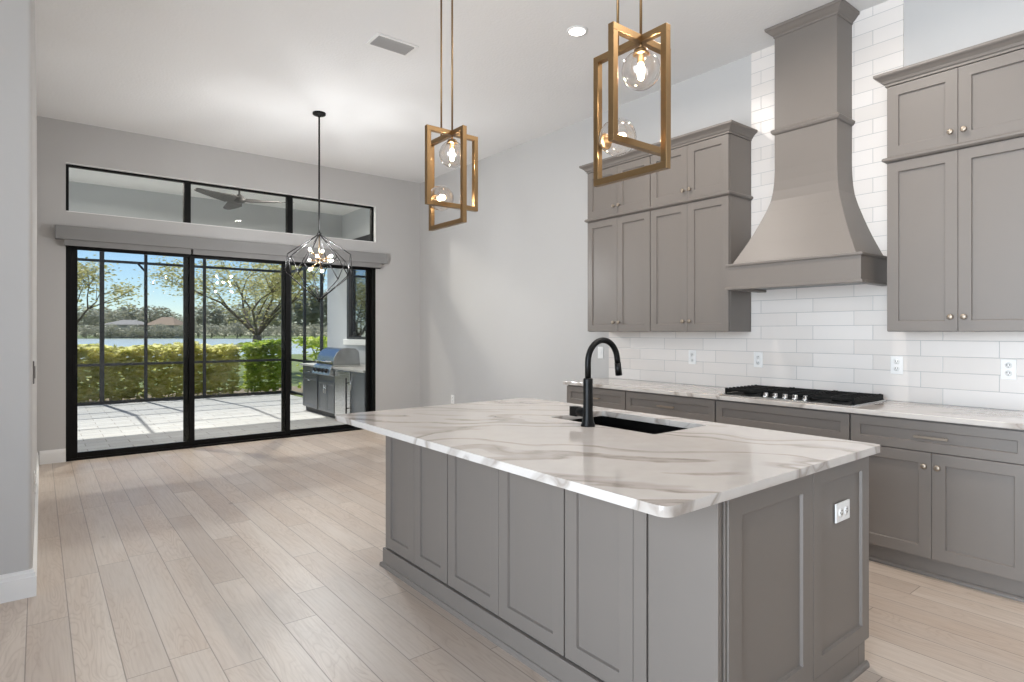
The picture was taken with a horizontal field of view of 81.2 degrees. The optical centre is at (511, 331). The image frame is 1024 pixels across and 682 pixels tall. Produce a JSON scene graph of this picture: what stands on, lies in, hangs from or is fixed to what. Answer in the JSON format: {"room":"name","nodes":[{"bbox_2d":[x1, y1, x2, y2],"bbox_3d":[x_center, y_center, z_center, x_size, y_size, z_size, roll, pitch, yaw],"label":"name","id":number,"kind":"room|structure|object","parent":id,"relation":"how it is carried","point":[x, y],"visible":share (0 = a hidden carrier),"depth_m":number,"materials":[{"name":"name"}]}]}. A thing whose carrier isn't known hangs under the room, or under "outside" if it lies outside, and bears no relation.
{"room":"kitchen","nodes":[
{"label":"kitchen","id":0,"kind":"room"},
{"bbox_2d":[0,0,36,574],"bbox_3d":[-4.594,-0.430,4.011,2.192,3.600,4.044,0,0,-38],"label":"wall","id":1,"kind":"structure","parent":0,"point":[18,95],"depth_m":3.06,"materials":[{"name":"paint"}]},
{"bbox_2d":[0,451,38,603],"bbox_3d":[-4.531,1.300,3.944,2.208,0.140,3.893,0,0,-38],"label":"baseboard","id":2,"kind":"structure","parent":1,"relation":"attached to","point":[19,585],"depth_m":3.07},
{"bbox_2d":[33,361,34,383],"bbox_3d":[-2.556,0.215,3.193,0.011,0.120,0.074,0,0,-38],"label":"light switch","id":3,"kind":"object","parent":1,"relation":"attached to","point":[33,361],"visible":0.92,"depth_m":3.16,"materials":[{"name":"grey plastic"}]},
{"bbox_2d":[69,168,360,215],"bbox_3d":[-6.101,-2.220,7.459,9.720,0.120,3.230,0,0,-38],"label":"ceiling","id":4,"kind":"structure","parent":0,"point":[75,175],"depth_m":8.99,"materials":[{"name":"paint"}]},
{"bbox_2d":[69,181,341,237],"bbox_3d":[-6.955,-1.705,8.293,9.420,0.910,0.360,0,0,-38],"label":"lanai","id":5,"kind":"object","parent":4,"relation":"attached to","point":[83,197],"visible":0.22,"depth_m":9.54,"materials":[{"name":"paint"}]},
{"bbox_2d":[194,188,293,209],"bbox_3d":[-3.975,-1.991,8.618,1.302,0.338,1.139,0,0,-38],"label":"ceiling fan","id":6,"kind":"object","parent":4,"relation":"hanging from","point":[233,201],"visible":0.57,"depth_m":8.40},
{"bbox_2d":[37,116,419,454],"bbox_3d":[-3.185,-0.430,7.616,4.498,3.600,0.150,0,0,-38],"label":"wall","id":7,"kind":"structure","parent":0,"point":[59,142],"depth_m":7.18,"materials":[{"name":"paint"}]},
{"bbox_2d":[39,448,65,464],"bbox_3d":[-4.794,1.300,6.232,0.218,0.140,0.016,0,0,-38],"label":"baseboard","id":8,"kind":"structure","parent":7,"relation":"attached to","point":[57,455],"depth_m":6.22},
{"bbox_2d":[66,247,375,461],"bbox_3d":[-3.369,0.150,7.457,3.538,2.440,0.130,0,0,-38],"label":"door","id":9,"kind":"structure","parent":7,"relation":"in","point":[72,454],"depth_m":7.06,"materials":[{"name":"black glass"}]},
{"bbox_2d":[66,162,375,242],"bbox_3d":[-3.361,-1.535,7.448,3.538,0.520,0.114,0,0,-38],"label":"window","id":10,"kind":"structure","parent":7,"relation":"in","point":[187,183],"depth_m":7.21,"materials":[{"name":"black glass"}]},
{"bbox_2d":[55,225,387,268],"bbox_3d":[-3.278,-1.003,7.376,3.760,0.214,0.110,0,0,-38],"label":"valance","id":11,"kind":"object","parent":7,"relation":"attached to","point":[73,236],"visible":1,"depth_m":7.01,"materials":[{"name":"grey fabric"}]},
{"bbox_2d":[327,208,369,363],"bbox_3d":[-2.486,-0.380,10.399,0.200,3.560,3.340,0,0,-38],"label":"wall","id":12,"kind":"structure","parent":0,"point":[355,224],"depth_m":11.06,"materials":[{"name":"paint"}]},
{"bbox_2d":[343,234,369,344],"bbox_3d":[-2.407,-0.715,10.155,0.140,1.890,2.000,0,0,-38],"label":"window","id":13,"kind":"structure","parent":12,"relation":"in","point":[355,282],"depth_m":10.64,"materials":[{"name":"paint"}]},
{"bbox_2d":[35,0,887,182],"bbox_3d":[-0.991,-2.305,3.089,6.990,0.150,9.970,0,0,-38],"label":"ceiling","id":14,"kind":"structure","parent":0,"point":[247,76],"depth_m":5.00,"materials":[{"name":"paint"}]},
{"bbox_2d":[284,111,352,301],"bbox_3d":[-1.963,-1.266,6.077,0.632,1.928,0.632,0,0,-6],"label":"chandelier","id":15,"kind":"object","parent":14,"relation":"hanging from","point":[318,114],"visible":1,"depth_m":6.07,"materials":[{"name":"brown metal"}]},
{"bbox_2d":[365,32,418,56],"bbox_3d":[-0.929,-2.223,4.632,0.350,0.015,0.210,0,0,-38],"label":"ceiling vent","id":16,"kind":"object","parent":14,"relation":"in","point":[379,40],"visible":1,"depth_m":4.61,"materials":[{"name":"metal"}]},
{"bbox_2d":[425,0,477,230],"bbox_3d":[-0.355,-1.425,3.520,0.308,1.610,0.319,0,0,-2],"label":"pendant light","id":17,"kind":"object","parent":14,"relation":"hanging from","point":[431,199],"visible":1,"depth_m":3.47,"materials":[{"name":"gold metal"}]},
{"bbox_2d":[431,194,438,200],"bbox_3d":[-0.462,-0.800,3.618,0.067,0.068,0.066,0,0,8],"label":"socket","id":18,"kind":"object","parent":17,"relation":"attached to","point":[433,196],"depth_m":3.60,"materials":[{"name":"gold metal"}]},
{"bbox_2d":[446,136,457,149],"bbox_3d":[-0.348,-1.106,3.475,0.068,0.084,0.068,0,0,-38],"label":"socket","id":19,"kind":"object","parent":17,"relation":"attached to","point":[452,142],"depth_m":3.46,"materials":[{"name":"gold metal"}]},
{"bbox_2d":[566,25,587,36],"bbox_3d":[0.482,-2.226,4.423,0.160,0.008,0.160,0,0,-38],"label":"recessed light","id":20,"kind":"object","parent":14,"relation":"in","point":[574,31],"visible":1,"depth_m":4.41,"materials":[{"name":"white"}]},
{"bbox_2d":[593,0,670,186],"bbox_3d":[0.502,-1.425,2.406,0.308,1.610,0.319,0,0,-2],"label":"pendant light","id":21,"kind":"object","parent":14,"relation":"hanging from","point":[640,42],"visible":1,"depth_m":2.32,"materials":[{"name":"gold metal"}]},
{"bbox_2d":[599,133,611,149],"bbox_3d":[0.396,-0.800,2.504,0.066,0.068,0.067,0,0,5],"label":"socket","id":22,"kind":"object","parent":21,"relation":"attached to","point":[604,144],"depth_m":2.49,"materials":[{"name":"gold metal"}]},
{"bbox_2d":[632,43,649,63],"bbox_3d":[0.509,-1.106,2.361,0.068,0.084,0.068,0,0,-38],"label":"socket","id":23,"kind":"object","parent":21,"relation":"attached to","point":[641,51],"depth_m":2.35,"materials":[{"name":"gold metal"}]},
{"bbox_2d":[0,429,1023,681],"bbox_3d":[-0.979,1.430,3.194,6.840,0.120,9.820,0,0,-38],"label":"floor","id":24,"kind":"structure","parent":0,"point":[254,561],"depth_m":3.08,"materials":[{"name":"brown wood"}]},
{"bbox_2d":[386,436,447,583],"bbox_3d":[-0.328,0.876,3.398,0.521,0.772,0.674,0,0,-38],"label":"base cabinet","id":25,"kind":"object","parent":24,"relation":"on","point":[416,475],"visible":0.43,"depth_m":3.20,"materials":[{"name":"grey paint"}]},
{"bbox_2d":[448,454,564,655],"bbox_3d":[0.144,0.876,2.804,0.521,0.772,0.840,0,0,-38],"label":"base cabinet","id":26,"kind":"object","parent":24,"relation":"on","point":[506,530],"visible":0.45,"depth_m":2.59,"materials":[{"name":"grey paint"}]},
{"bbox_2d":[567,385,625,409],"bbox_3d":[0.957,0.930,5.480,0.643,0.880,0.715,0,0,-38],"label":"base cabinet","id":27,"kind":"object","parent":24,"relation":"on","point":[602,397],"visible":0.24,"depth_m":5.23,"materials":[{"name":"grey paint"}]},
{"bbox_2d":[565,489,647,681],"bbox_3d":[0.531,0.876,2.317,0.521,0.772,0.400,0,0,-38],"label":"base cabinet","id":28,"kind":"object","parent":24,"relation":"on","point":[606,543],"visible":0.34,"depth_m":2.15,"materials":[{"name":"grey paint"}]},
{"bbox_2d":[379,547,869,681],"bbox_3d":[0.342,1.317,2.974,1.094,0.106,2.228,0,0,-38],"label":"plinth","id":29,"kind":"object","parent":24,"relation":"on","point":[551,665],"visible":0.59,"depth_m":2.56,"materials":[{"name":"grey paint"}]},
{"bbox_2d":[626,391,716,421],"bbox_3d":[1.444,0.930,4.866,0.643,0.880,0.847,0,0,-38],"label":"base cabinet","id":30,"kind":"object","parent":24,"relation":"on","point":[703,409],"visible":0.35,"depth_m":4.65,"materials":[{"name":"grey paint"}]},
{"bbox_2d":[648,456,868,681],"bbox_3d":[0.963,0.876,2.227,1.083,0.772,0.268,0,0,-38],"label":"island end panel","id":31,"kind":"object","parent":24,"relation":"on","point":[764,585],"visible":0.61,"depth_m":1.98,"materials":[{"name":"grey paint"}]},
{"bbox_2d":[716,400,851,439],"bbox_3d":[1.994,0.930,4.173,0.643,0.880,0.921,0,0,-38],"label":"base cabinet","id":32,"kind":"object","parent":24,"relation":"on","point":[823,423],"visible":0.16,"depth_m":3.94,"materials":[{"name":"grey paint"}]},
{"bbox_2d":[851,413,1023,601],"bbox_3d":[2.545,0.930,3.479,0.643,0.880,0.846,0,0,-38],"label":"base cabinet","id":33,"kind":"object","parent":24,"relation":"on","point":[946,500],"visible":0.91,"depth_m":3.25,"materials":[{"name":"grey paint"}]},
{"bbox_2d":[563,378,1023,429],"bbox_3d":[1.770,0.474,4.465,0.634,0.030,3.364,0,0,-38],"label":"countertop","id":34,"kind":"structure","parent":33,"relation":"on","point":[1000,418],"depth_m":3.68,"materials":[{"name":"stone"}]},
{"bbox_2d":[719,385,885,406],"bbox_3d":[1.999,0.434,4.164,0.530,0.050,0.910,0,0,-38],"label":"gas cooktop","id":35,"kind":"object","parent":34,"relation":"in","point":[814,396],"visible":1,"depth_m":4.04,"materials":[{"name":"metal"}]},
{"bbox_3d":[0.568,0.930,3.169,0.593,0.880,2.147,0,0,-38],"label":"cabinet","id":36,"kind":"object","parent":24,"relation":"on","visible":0},
{"bbox_2d":[335,398,879,517],"bbox_3d":[0.259,0.474,2.873,1.409,0.030,2.242,0,0,-38],"label":"countertop","id":37,"kind":"structure","parent":36,"relation":"on","point":[671,474],"depth_m":2.33,"materials":[{"name":"stone"}]},
{"bbox_2d":[569,337,621,426],"bbox_3d":[0.428,0.243,3.008,0.277,0.433,0.148,0,0,-38],"label":"kitchen faucet","id":38,"kind":"object","parent":37,"relation":"on","point":[586,411],"visible":1,"depth_m":2.91,"materials":[{"name":"metal"}]},
{"bbox_2d":[571,416,687,433],"bbox_3d":[0.583,0.597,3.081,0.439,0.216,0.724,0,0,-38],"label":"undermount sink","id":39,"kind":"object","parent":37,"relation":"in","point":[645,427],"visible":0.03,"depth_m":3.31,"materials":[{"name":"black"}]},
{"bbox_2d":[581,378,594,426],"bbox_3d":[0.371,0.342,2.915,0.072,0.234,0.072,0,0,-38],"label":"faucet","id":40,"kind":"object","parent":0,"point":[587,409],"depth_m":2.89,"materials":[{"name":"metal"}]},
{"bbox_2d":[420,0,1023,410],"bbox_3d":[1.641,-0.430,5.274,0.150,3.600,9.820,0,0,-38],"label":"wall","id":41,"kind":"structure","parent":0,"point":[504,290],"depth_m":6.87,"materials":[{"name":"paint"}]},
{"bbox_2d":[598,347,602,358],"bbox_3d":[0.900,0.210,6.078,0.011,0.120,0.074,0,0,-38],"label":"light switch","id":42,"kind":"object","parent":41,"relation":"attached to","point":[600,349],"visible":1,"depth_m":6.07,"materials":[{"name":"white plastic"}]},
{"bbox_2d":[588,156,650,218],"bbox_3d":[1.076,-1.308,5.565,0.350,0.444,0.755,0,0,-38],"label":"upper cabinet","id":43,"kind":"object","parent":41,"relation":"attached to","point":[634,193],"visible":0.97,"depth_m":5.44,"materials":[{"name":"grey paint"}]},
{"bbox_2d":[579,120,757,173],"bbox_3d":[1.300,-1.568,5.262,0.375,0.074,1.623,0,0,-38],"label":"crown molding","id":44,"kind":"structure","parent":43,"relation":"attached to","point":[733,127],"depth_m":4.82,"materials":[{"name":"grey paint"}]},
{"bbox_2d":[588,211,651,331],"bbox_3d":[1.076,-0.529,5.565,0.350,1.054,0.755,0,0,-38],"label":"upper cabinet","id":45,"kind":"object","parent":41,"relation":"attached to","point":[619,248],"visible":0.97,"depth_m":5.44,"materials":[{"name":"grey paint"}]},
{"bbox_2d":[584,190,752,222],"bbox_3d":[1.314,-1.071,5.273,0.339,0.028,1.551,0,0,-38],"label":"trim","id":46,"kind":"structure","parent":45,"relation":"on","point":[729,192],"depth_m":4.97,"materials":[{"name":"grey paint"}]},
{"bbox_2d":[651,195,750,331],"bbox_3d":[1.545,-0.529,4.973,0.350,1.054,0.752,0,0,-38],"label":"upper cabinet","id":47,"kind":"object","parent":41,"relation":"attached to","point":[692,244],"visible":1,"depth_m":4.81,"materials":[{"name":"grey paint"}]},
{"bbox_2d":[651,134,750,205],"bbox_3d":[1.545,-1.308,4.973,0.350,0.444,0.752,0,0,-38],"label":"upper cabinet","id":48,"kind":"object","parent":41,"relation":"attached to","point":[722,163],"visible":0.95,"depth_m":4.77,"materials":[{"name":"grey paint"}]},
{"bbox_2d":[725,0,886,292],"bbox_3d":[2.063,-1.269,4.215,0.482,1.918,0.944,0,0,-38],"label":"range hood","id":49,"kind":"object","parent":41,"relation":"attached to","point":[813,231],"visible":0.93,"depth_m":4.14,"materials":[{"name":"grey paint"}]},
{"bbox_2d":[609,0,1023,410],"bbox_3d":[2.025,-0.885,4.662,0.010,2.689,3.383,0,0,-38],"label":"tile backsplash","id":50,"kind":"structure","parent":41,"relation":"attached to","point":[838,338],"depth_m":4.19,"materials":[{"name":"tile"}]},
{"bbox_2d":[689,350,695,363],"bbox_3d":[1.574,0.220,5.214,0.010,0.120,0.074,0,0,-38],"label":"wall outlet","id":51,"kind":"object","parent":50,"relation":"attached to","point":[692,353],"visible":1,"depth_m":5.21,"materials":[{"name":"white plastic"}]},
{"bbox_2d":[754,352,762,366],"bbox_3d":[1.953,0.220,4.737,0.010,0.120,0.074,0,0,-38],"label":"wall outlet","id":52,"kind":"object","parent":50,"relation":"attached to","point":[758,356],"visible":1,"depth_m":4.73,"materials":[{"name":"white plastic"}]},
{"bbox_2d":[891,356,902,373],"bbox_3d":[2.560,0.220,3.972,0.010,0.120,0.074,0,0,-38],"label":"wall outlet","id":53,"kind":"object","parent":50,"relation":"attached to","point":[896,361],"visible":1,"depth_m":3.97,"materials":[{"name":"white plastic"}]},
{"bbox_2d":[1001,359,1016,379],"bbox_3d":[2.923,0.220,3.515,0.010,0.120,0.074,0,0,-38],"label":"wall outlet","id":54,"kind":"object","parent":50,"relation":"attached to","point":[1008,366],"visible":1,"depth_m":3.51,"materials":[{"name":"white plastic"}]},
{"bbox_2d":[887,137,1023,331],"bbox_3d":[2.687,-0.529,3.536,0.350,1.054,0.741,0,0,-38],"label":"upper cabinet","id":55,"kind":"object","parent":41,"relation":"attached to","point":[955,219],"visible":1,"depth_m":3.45,"materials":[{"name":"grey paint"}]},
{"bbox_2d":[882,130,1023,163],"bbox_3d":[2.691,-1.071,3.539,0.339,0.028,0.783,0,0,-38],"label":"trim","id":56,"kind":"structure","parent":55,"relation":"on","point":[1017,134],"depth_m":3.44,"materials":[{"name":"grey paint"}]},
{"bbox_2d":[887,49,1023,157],"bbox_3d":[2.687,-1.308,3.536,0.350,0.444,0.741,0,0,-38],"label":"upper cabinet","id":57,"kind":"object","parent":41,"relation":"attached to","point":[984,98],"visible":0.98,"depth_m":3.45,"materials":[{"name":"grey paint"}]},
{"bbox_2d":[873,30,1023,87],"bbox_3d":[2.677,-1.568,3.528,0.375,0.074,0.855,0,0,-38],"label":"crown molding","id":58,"kind":"structure","parent":57,"relation":"attached to","point":[1013,42],"depth_m":3.44,"materials":[{"name":"grey paint"}]},
{"bbox_2d":[835,499,849,522],"bbox_3d":[1.282,0.694,2.313,0.120,0.074,0.010,0,0,-38],"label":"wall outlet","id":59,"kind":"object","parent":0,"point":[842,509],"visible":1,"depth_m":2.31,"materials":[{"name":"white plastic"}]},
{"label":"outside","id":60,"kind":"structure","parent":0,"visible":0},
{"bbox_2d":[80,386,302,405],"bbox_3d":[-11.285,1.460,10.193,23.000,0.060,1.800,0,0,-38],"label":"bed","id":61,"kind":"object","parent":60,"point":[294,388],"depth_m":13.66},
{"bbox_2d":[78,341,242,402],"bbox_3d":[-9.450,0.810,11.558,7.774,1.243,1.362,0,0,-38],"label":"hedge","id":62,"kind":"object","parent":61,"relation":"on","point":[216,374],"visible":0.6,"depth_m":12.55,"materials":[{"name":"green plant"}]},
{"bbox_2d":[237,339,280,392],"bbox_3d":[-5.962,0.795,14.150,1.018,1.275,0.992,0,0,-38],"label":"shrub","id":63,"kind":"object","parent":61,"relation":"on","point":[265,347],"visible":0.93,"depth_m":13.93,"materials":[{"name":"green plant"}]},
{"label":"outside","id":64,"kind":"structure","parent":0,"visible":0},
{"bbox_2d":[78,335,326,338],"bbox_3d":[-179.815,2.245,352.367,374.629,0.250,470.285,0,0,-38],"label":"bank","id":65,"kind":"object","parent":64,"point":[91,336],"visible":0.11,"depth_m":230.14,"materials":[{"name":"green plant"}]},
{"bbox_2d":[78,325,97,337],"bbox_3d":[-143.010,-0.196,200.458,7.026,4.650,6.905,0,0,-38],"label":"bush","id":66,"kind":"object","parent":65,"relation":"on","point":[90,330],"visible":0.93,"depth_m":200.34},
{"bbox_2d":[78,305,98,336],"bbox_3d":[-169.093,-4.250,235.680,11.264,12.757,10.897,0,0,-38],"label":"tree","id":67,"kind":"object","parent":65,"relation":"on","point":[84,321],"visible":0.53,"depth_m":235.77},
{"bbox_2d":[83,309,110,333],"bbox_3d":[-174.699,-3.879,250.081,11.005,12.016,11.250,0,0,-38],"label":"tree","id":68,"kind":"object","parent":65,"relation":"on","point":[89,309],"visible":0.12,"depth_m":249.45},
{"bbox_2d":[98,323,120,337],"bbox_3d":[-135.009,-0.381,200.428,6.996,5.020,7.212,0,0,-38],"label":"bush","id":69,"kind":"object","parent":65,"relation":"on","point":[108,330],"visible":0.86,"depth_m":200.34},
{"bbox_2d":[104,310,131,323],"bbox_3d":[-156.088,-3.401,235.950,11.158,11.060,10.683,0,0,-38],"label":"tree","id":70,"kind":"object","parent":65,"relation":"on","point":[114,313],"visible":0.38,"depth_m":234.88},
{"bbox_2d":[111,327,133,337],"bbox_3d":[-136.261,0.127,208.576,7.036,4.004,6.991,0,0,-38],"label":"bush","id":71,"kind":"object","parent":65,"relation":"on","point":[121,330],"visible":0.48,"depth_m":208.01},
{"bbox_2d":[104,320,143,337],"bbox_3d":[-140.318,-1.130,218.513,13.746,6.600,10.200,0,0,0],"label":"house","id":72,"kind":"structure","parent":65,"relation":"on","point":[121,323],"depth_m":213.99,"materials":[{"name":"paint"}]},
{"bbox_2d":[114,304,143,320],"bbox_3d":[-160.693,-5.017,250.112,11.592,14.291,11.324,0,0,-38],"label":"tree","id":73,"kind":"object","parent":65,"relation":"on","point":[124,309],"visible":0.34,"depth_m":248.90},
{"bbox_2d":[122,325,143,337],"bbox_3d":[-126.844,-0.163,200.545,7.044,4.583,7.089,0,0,-38],"label":"bush","id":74,"kind":"object","parent":65,"relation":"on","point":[134,333],"visible":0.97,"depth_m":199.85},
{"bbox_2d":[137,326,156,337],"bbox_3d":[-127.060,-0.046,208.611,7.080,4.349,7.008,0,0,-38],"label":"bush","id":75,"kind":"object","parent":65,"relation":"on","point":[149,335],"visible":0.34,"depth_m":208.42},
{"bbox_2d":[135,305,165,322],"bbox_3d":[-142.886,-4.229,235.981,11.514,12.716,10.811,0,0,-38],"label":"tree","id":76,"kind":"object","parent":65,"relation":"on","point":[152,317],"visible":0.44,"depth_m":234.91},
{"bbox_2d":[148,324,170,337],"bbox_3d":[-118.097,-0.365,200.474,6.863,4.987,7.186,0,0,-38],"label":"bush","id":77,"kind":"object","parent":65,"relation":"on","point":[158,330],"visible":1,"depth_m":199.90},
{"bbox_2d":[151,306,174,317],"bbox_3d":[-146.944,-4.313,250.096,11.265,12.884,10.980,0,0,-38],"label":"tree","id":78,"kind":"object","parent":65,"relation":"on","point":[164,309],"visible":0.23,"depth_m":249.75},
{"bbox_2d":[148,317,182,337],"bbox_3d":[-126.159,-1.630,218.511,11.237,7.600,10.200,0,0,0],"label":"house","id":79,"kind":"structure","parent":65,"relation":"on","point":[171,322],"depth_m":215.09,"materials":[{"name":"paint"}]},
{"bbox_2d":[162,327,181,337],"bbox_3d":[-118.731,0.125,208.489,6.933,4.008,6.940,0,0,-38],"label":"bush","id":80,"kind":"object","parent":65,"relation":"on","point":[173,328],"visible":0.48,"depth_m":208.04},
{"bbox_2d":[173,325,182,336],"bbox_3d":[-109.994,-0.184,200.632,6.893,4.626,7.037,0,0,-38],"label":"bush","id":81,"kind":"object","parent":65,"relation":"on","point":[180,329],"visible":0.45,"depth_m":199.53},
{"bbox_2d":[195,325,207,337],"bbox_3d":[-109.597,-0.233,208.413,7.593,4.724,7.455,0,0,-38],"label":"bush","id":82,"kind":"object","parent":65,"relation":"on","point":[197,327],"visible":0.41,"depth_m":208.12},
{"bbox_2d":[195,305,211,335],"bbox_3d":[-150.326,-5.460,285.970,13.085,15.177,13.071,0,0,-38],"label":"tree","id":83,"kind":"object","parent":65,"relation":"on","point":[198,319],"visible":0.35,"depth_m":285.26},
{"bbox_2d":[199,324,222,337],"bbox_3d":[-101.211,-0.357,200.571,7.428,4.971,7.400,0,0,-38],"label":"bush","id":84,"kind":"object","parent":65,"relation":"on","point":[208,326],"visible":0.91,"depth_m":199.78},
{"bbox_2d":[198,301,225,335],"bbox_3d":[-151.408,-6.792,300.893,13.291,17.841,13.096,0,0,-38],"label":"tree","id":85,"kind":"object","parent":65,"relation":"on","point":[215,317],"visible":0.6,"depth_m":299.57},
{"bbox_2d":[213,326,234,337],"bbox_3d":[-100.458,-0.037,208.500,7.128,4.332,7.551,0,0,-38],"label":"bush","id":86,"kind":"object","parent":65,"relation":"on","point":[224,327],"visible":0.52,"depth_m":208.06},
{"bbox_2d":[214,307,237,335],"bbox_3d":[-151.263,-5.558,315.838,12.932,15.372,12.519,0,0,-38],"label":"tree","id":87,"kind":"object","parent":65,"relation":"on","point":[225,323],"visible":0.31,"depth_m":314.41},
{"bbox_2d":[225,321,247,337],"bbox_3d":[-92.448,-0.731,200.460,7.502,5.720,7.718,0,0,-38],"label":"bush","id":88,"kind":"object","parent":65,"relation":"on","point":[236,330],"visible":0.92,"depth_m":199.87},
{"bbox_2d":[226,303,253,335],"bbox_3d":[-130.338,-5.803,286.078,13.004,15.863,13.235,0,0,-38],"label":"tree","id":89,"kind":"object","parent":65,"relation":"on","point":[236,310],"visible":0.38,"depth_m":284.25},
{"bbox_2d":[244,307,266,331],"bbox_3d":[-130.114,-5.810,301.079,12.809,15.877,13.159,0,0,-38],"label":"tree","id":90,"kind":"object","parent":65,"relation":"on","point":[256,312],"visible":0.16,"depth_m":300.52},
{"bbox_2d":[253,324,273,337],"bbox_3d":[-83.610,-0.372,200.329,7.196,5.001,7.428,0,0,-38],"label":"bush","id":91,"kind":"object","parent":65,"relation":"on","point":[269,326],"visible":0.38,"depth_m":200.49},
{"bbox_2d":[258,303,278,335],"bbox_3d":[-128.933,-7.394,315.790,13.244,19.046,13.022,0,0,-38],"label":"tree","id":92,"kind":"object","parent":65,"relation":"on","point":[262,303],"visible":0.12,"depth_m":314.56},
{"bbox_2d":[265,326,280,337],"bbox_3d":[-82.337,-0.003,208.430,7.611,4.264,7.604,0,0,-38],"label":"bush","id":93,"kind":"object","parent":65,"relation":"on","point":[278,327],"visible":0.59,"depth_m":207.41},
{"bbox_2d":[268,299,296,332],"bbox_3d":[-110.186,-6.944,285.990,13.026,18.146,12.749,0,0,-38],"label":"tree","id":94,"kind":"object","parent":65,"relation":"on","point":[272,310],"visible":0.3,"depth_m":284.11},
{"bbox_2d":[278,322,300,335],"bbox_3d":[-74.777,-0.728,200.585,7.673,5.712,7.592,0,0,-38],"label":"bush","id":95,"kind":"object","parent":65,"relation":"on","point":[295,328],"visible":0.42,"depth_m":200.58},
{"bbox_2d":[292,291,310,335],"bbox_3d":[-121.792,-10.765,340.249,14.300,25.788,14.444,0,0,-38],"label":"tree","id":96,"kind":"object","parent":65,"relation":"on","point":[299,317],"visible":0.54,"depth_m":338.34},
{"bbox_2d":[295,325,310,335],"bbox_3d":[-73.208,-0.214,208.563,7.204,4.685,7.610,0,0,-38],"label":"bush","id":97,"kind":"object","parent":65,"relation":"on","point":[300,326],"visible":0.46,"depth_m":207.76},
{"bbox_2d":[306,285,325,335],"bbox_3d":[-118.506,-13.074,356.134,14.583,30.406,14.909,0,0,-38],"label":"tree","id":98,"kind":"object","parent":65,"relation":"on","point":[314,316],"visible":0.64,"depth_m":353.28,"materials":[{"name":"plant"}]},
{"bbox_2d":[306,324,325,337],"bbox_3d":[-66.150,-0.327,200.558,7.657,4.912,7.636,0,0,-38],"label":"bush","id":99,"kind":"object","parent":65,"relation":"on","point":[314,332],"visible":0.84,"depth_m":199.68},
{"bbox_2d":[319,289,326,332],"bbox_3d":[-114.597,-12.689,371.892,13.939,29.635,14.728,0,0,-38],"label":"tree","id":100,"kind":"object","parent":65,"relation":"on","point":[325,297],"visible":0.14,"depth_m":368.66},
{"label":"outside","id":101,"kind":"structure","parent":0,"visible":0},
{"bbox_2d":[80,354,317,397],"bbox_3d":[4.633,1.595,34.369,130.000,0.250,31.930,0,0,-38],"label":"lawn","id":102,"kind":"structure","parent":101,"point":[296,379],"depth_m":20.65,"materials":[{"name":"green plant"}]},
{"bbox_2d":[78,255,154,326],"bbox_3d":[-11.510,-0.277,15.039,3.631,3.711,3.440,0,0,-12],"label":"tree","id":103,"kind":"object","parent":102,"relation":"on","point":[82,273],"visible":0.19,"depth_m":15.72,"materials":[{"name":"green plant"}]},
{"bbox_2d":[133,256,326,369],"bbox_3d":[-9.065,-1.032,20.881,6.709,5.213,6.307,0,0,15],"label":"tree","id":104,"kind":"object","parent":102,"relation":"on","point":[274,293],"visible":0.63,"depth_m":20.33,"materials":[{"name":"green plant"}]},
{"bbox_2d":[292,336,326,388],"bbox_3d":[-3.555,0.741,14.236,2.856,1.382,2.669,0,0,-38],"label":"shrub","id":105,"kind":"object","parent":102,"relation":"on","point":[310,340],"visible":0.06,"depth_m":13.71,"materials":[{"name":"green plant"}]},
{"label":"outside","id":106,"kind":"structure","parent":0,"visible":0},
{"bbox_2d":[78,393,344,451],"bbox_3d":[-10.582,1.475,5.624,18.420,0.150,5.930,0,0,-38],"label":"floor","id":107,"kind":"structure","parent":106,"point":[120,425],"depth_m":9.55,"materials":[{"name":"tile"}]},
{"bbox_2d":[78,251,322,405],"bbox_3d":[-7.891,-0.715,9.907,9.215,4.229,2.744,0,0,-38],"label":"screen enclosure","id":108,"kind":"object","parent":107,"relation":"on","point":[100,260],"visible":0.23,"depth_m":12.20,"materials":[{"name":"paint"}]},
{"bbox_2d":[303,366,320,413],"bbox_3d":[-3.271,0.998,10.606,0.712,0.805,0.716,0,0,-38],"label":"base cabinet","id":109,"kind":"object","parent":107,"relation":"on","point":[310,380],"visible":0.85,"depth_m":10.39,"materials":[{"name":"metal"}]},
{"bbox_2d":[319,366,350,417],"bbox_3d":[-2.806,0.998,10.021,0.712,0.805,0.762,0,0,-38],"label":"base cabinet","id":110,"kind":"object","parent":107,"relation":"on","point":[326,383],"visible":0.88,"depth_m":9.80,"materials":[{"name":"metal"}]},
{"bbox_2d":[300,363,364,372],"bbox_3d":[-2.680,0.577,9.888,0.740,0.033,2.660,0,0,-38],"label":"countertop","id":111,"kind":"structure","parent":110,"relation":"on","point":[361,369],"depth_m":9.42,"materials":[{"name":"grey stone"}]},
{"bbox_2d":[312,347,359,376],"bbox_3d":[-2.941,0.489,9.923,0.566,0.459,0.744,0,0,-38],"label":"gas grill","id":112,"kind":"object","parent":111,"relation":"on","point":[328,358],"visible":0.99,"depth_m":9.70,"materials":[{"name":"metal"}]},
{"bbox_2d":[335,370,350,414],"bbox_3d":[-2.395,0.988,9.468,0.726,0.785,0.598,0,0,-38],"label":"refrigerator","id":113,"kind":"object","parent":107,"relation":"on","point":[342,378],"visible":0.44,"depth_m":9.26,"materials":[{"name":"metal"}]},
{"bbox_2d":[350,372,364,412],"bbox_3d":[-2.033,0.998,9.048,0.712,0.805,0.496,0,0,-38],"label":"base cabinet","id":114,"kind":"object","parent":107,"relation":"on","point":[357,382],"visible":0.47,"depth_m":8.86,"materials":[{"name":"metal"}]},
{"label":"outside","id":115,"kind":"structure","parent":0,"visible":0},
{"bbox_2d":[78,339,323,358],"bbox_3d":[-68.537,2.220,145.073,123.407,0.100,228.087,0,0,-38],"label":"pond water","id":116,"kind":"structure","parent":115,"point":[109,342],"depth_m":123.39,"materials":[{"name":"liquid"}]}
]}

